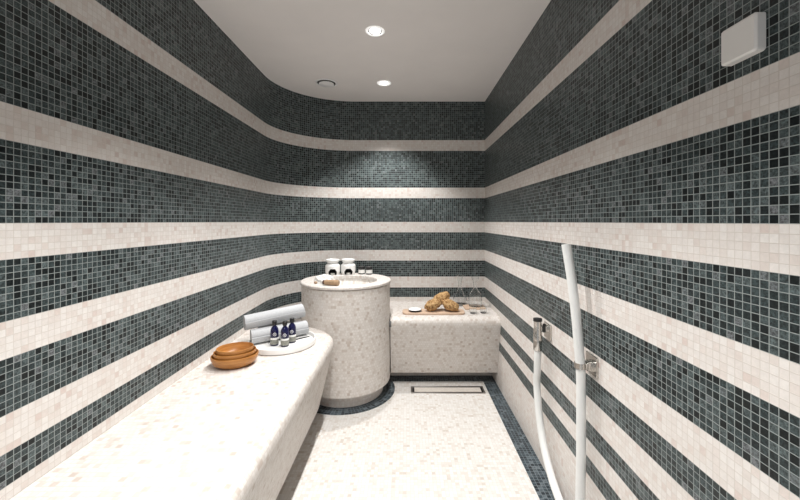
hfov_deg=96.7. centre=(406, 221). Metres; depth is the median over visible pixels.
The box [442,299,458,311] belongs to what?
sea sponge
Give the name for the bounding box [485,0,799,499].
wall
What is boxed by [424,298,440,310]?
sea sponge
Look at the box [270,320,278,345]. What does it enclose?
glass bottle
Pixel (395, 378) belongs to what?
trim
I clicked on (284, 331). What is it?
glass bottle
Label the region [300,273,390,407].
basin
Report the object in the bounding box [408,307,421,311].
salt bowl
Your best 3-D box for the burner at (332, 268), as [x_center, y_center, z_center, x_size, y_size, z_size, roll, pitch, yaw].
[-0.664,0.410,3.196,0.132,0.138,0.132,0,0,-12]
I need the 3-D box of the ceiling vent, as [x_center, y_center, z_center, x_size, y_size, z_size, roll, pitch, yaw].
[-0.681,-1.170,3.026,0.188,0.016,0.188,0,0,0]
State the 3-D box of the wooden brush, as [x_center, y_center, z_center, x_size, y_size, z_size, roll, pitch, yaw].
[-0.566,0.457,2.659,0.131,0.045,0.045,0,0,13]
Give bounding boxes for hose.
[533,244,585,499]
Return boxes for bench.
[10,318,332,499]
[390,301,500,374]
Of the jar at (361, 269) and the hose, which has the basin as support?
the jar at (361, 269)
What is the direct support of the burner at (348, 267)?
on the basin
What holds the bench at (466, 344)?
on the floor
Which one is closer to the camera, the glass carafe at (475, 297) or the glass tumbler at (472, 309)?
the glass tumbler at (472, 309)
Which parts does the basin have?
basin bowl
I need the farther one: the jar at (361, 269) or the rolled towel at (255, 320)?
the jar at (361, 269)
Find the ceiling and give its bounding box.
[194,0,550,101]
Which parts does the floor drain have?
plate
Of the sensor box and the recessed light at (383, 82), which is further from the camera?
the recessed light at (383, 82)
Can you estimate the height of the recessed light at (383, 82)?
0.006 m
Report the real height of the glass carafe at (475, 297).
0.265 m
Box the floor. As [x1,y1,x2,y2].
[276,382,539,499]
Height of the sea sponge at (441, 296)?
0.121 m
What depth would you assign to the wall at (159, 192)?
1.46 m
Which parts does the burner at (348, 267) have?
oil dish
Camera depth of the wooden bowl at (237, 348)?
1.98 m
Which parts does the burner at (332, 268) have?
oil dish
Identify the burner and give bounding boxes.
[325,259,339,275]
[341,258,355,274]
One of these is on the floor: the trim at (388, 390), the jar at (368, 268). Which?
the trim at (388, 390)
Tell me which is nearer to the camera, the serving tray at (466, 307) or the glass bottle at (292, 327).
the glass bottle at (292, 327)
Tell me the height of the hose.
1.277 m
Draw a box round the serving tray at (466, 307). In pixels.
[463,304,482,309]
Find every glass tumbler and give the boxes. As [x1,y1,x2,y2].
[469,306,475,313]
[480,305,486,313]
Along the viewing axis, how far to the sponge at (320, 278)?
2.81 m
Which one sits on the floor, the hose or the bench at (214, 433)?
the bench at (214, 433)
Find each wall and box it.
[0,0,356,499]
[357,102,484,351]
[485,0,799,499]
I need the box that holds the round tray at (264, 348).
[248,331,315,355]
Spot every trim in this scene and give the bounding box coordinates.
[317,379,394,414]
[390,375,482,381]
[480,375,554,499]
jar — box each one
[358,266,364,273]
[366,266,372,274]
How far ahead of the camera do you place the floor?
2.11 m
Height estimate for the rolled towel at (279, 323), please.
0.081 m
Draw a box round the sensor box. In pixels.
[721,12,765,65]
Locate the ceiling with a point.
(428, 50)
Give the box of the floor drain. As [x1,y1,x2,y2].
[411,386,485,393]
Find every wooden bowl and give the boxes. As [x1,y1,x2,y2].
[210,348,258,369]
[213,346,256,360]
[216,342,253,355]
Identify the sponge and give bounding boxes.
[314,274,334,284]
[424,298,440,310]
[433,291,449,304]
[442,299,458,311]
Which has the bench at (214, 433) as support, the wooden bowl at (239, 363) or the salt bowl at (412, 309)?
the wooden bowl at (239, 363)
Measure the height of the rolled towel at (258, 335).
0.090 m
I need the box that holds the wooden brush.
[322,280,339,285]
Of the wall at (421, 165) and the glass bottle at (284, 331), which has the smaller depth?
the glass bottle at (284, 331)
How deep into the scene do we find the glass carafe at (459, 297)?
3.32 m
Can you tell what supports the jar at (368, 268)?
on the basin
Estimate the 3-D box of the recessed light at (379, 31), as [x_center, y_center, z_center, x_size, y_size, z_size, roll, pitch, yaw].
[-0.195,-1.175,2.200,0.116,0.006,0.116,0,0,0]
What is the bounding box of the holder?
[574,351,598,378]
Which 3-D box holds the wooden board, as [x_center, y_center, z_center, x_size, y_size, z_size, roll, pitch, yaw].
[0.231,0.776,3.055,0.531,0.017,0.154,0,0,0]
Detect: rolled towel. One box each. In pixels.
[243,304,305,329]
[250,320,308,343]
[258,320,295,327]
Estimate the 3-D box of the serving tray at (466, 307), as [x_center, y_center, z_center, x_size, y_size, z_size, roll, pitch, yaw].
[0.616,0.779,3.238,0.192,0.011,0.162,0,0,0]
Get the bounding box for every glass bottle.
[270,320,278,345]
[281,321,288,346]
[288,318,295,342]
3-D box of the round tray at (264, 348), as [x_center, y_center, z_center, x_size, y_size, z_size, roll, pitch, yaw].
[-0.793,0.768,2.278,0.414,0.034,0.414,0,0,0]
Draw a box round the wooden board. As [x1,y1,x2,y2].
[402,309,464,314]
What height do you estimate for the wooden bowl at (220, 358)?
0.060 m
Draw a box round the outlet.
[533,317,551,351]
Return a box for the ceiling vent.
[315,79,337,86]
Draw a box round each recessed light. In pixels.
[366,26,383,35]
[377,80,390,85]
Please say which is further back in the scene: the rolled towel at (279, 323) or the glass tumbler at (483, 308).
the glass tumbler at (483, 308)
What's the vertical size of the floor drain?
0.005 m
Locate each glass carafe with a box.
[453,274,467,305]
[468,277,481,307]
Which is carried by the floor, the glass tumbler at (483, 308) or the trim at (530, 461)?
the trim at (530, 461)

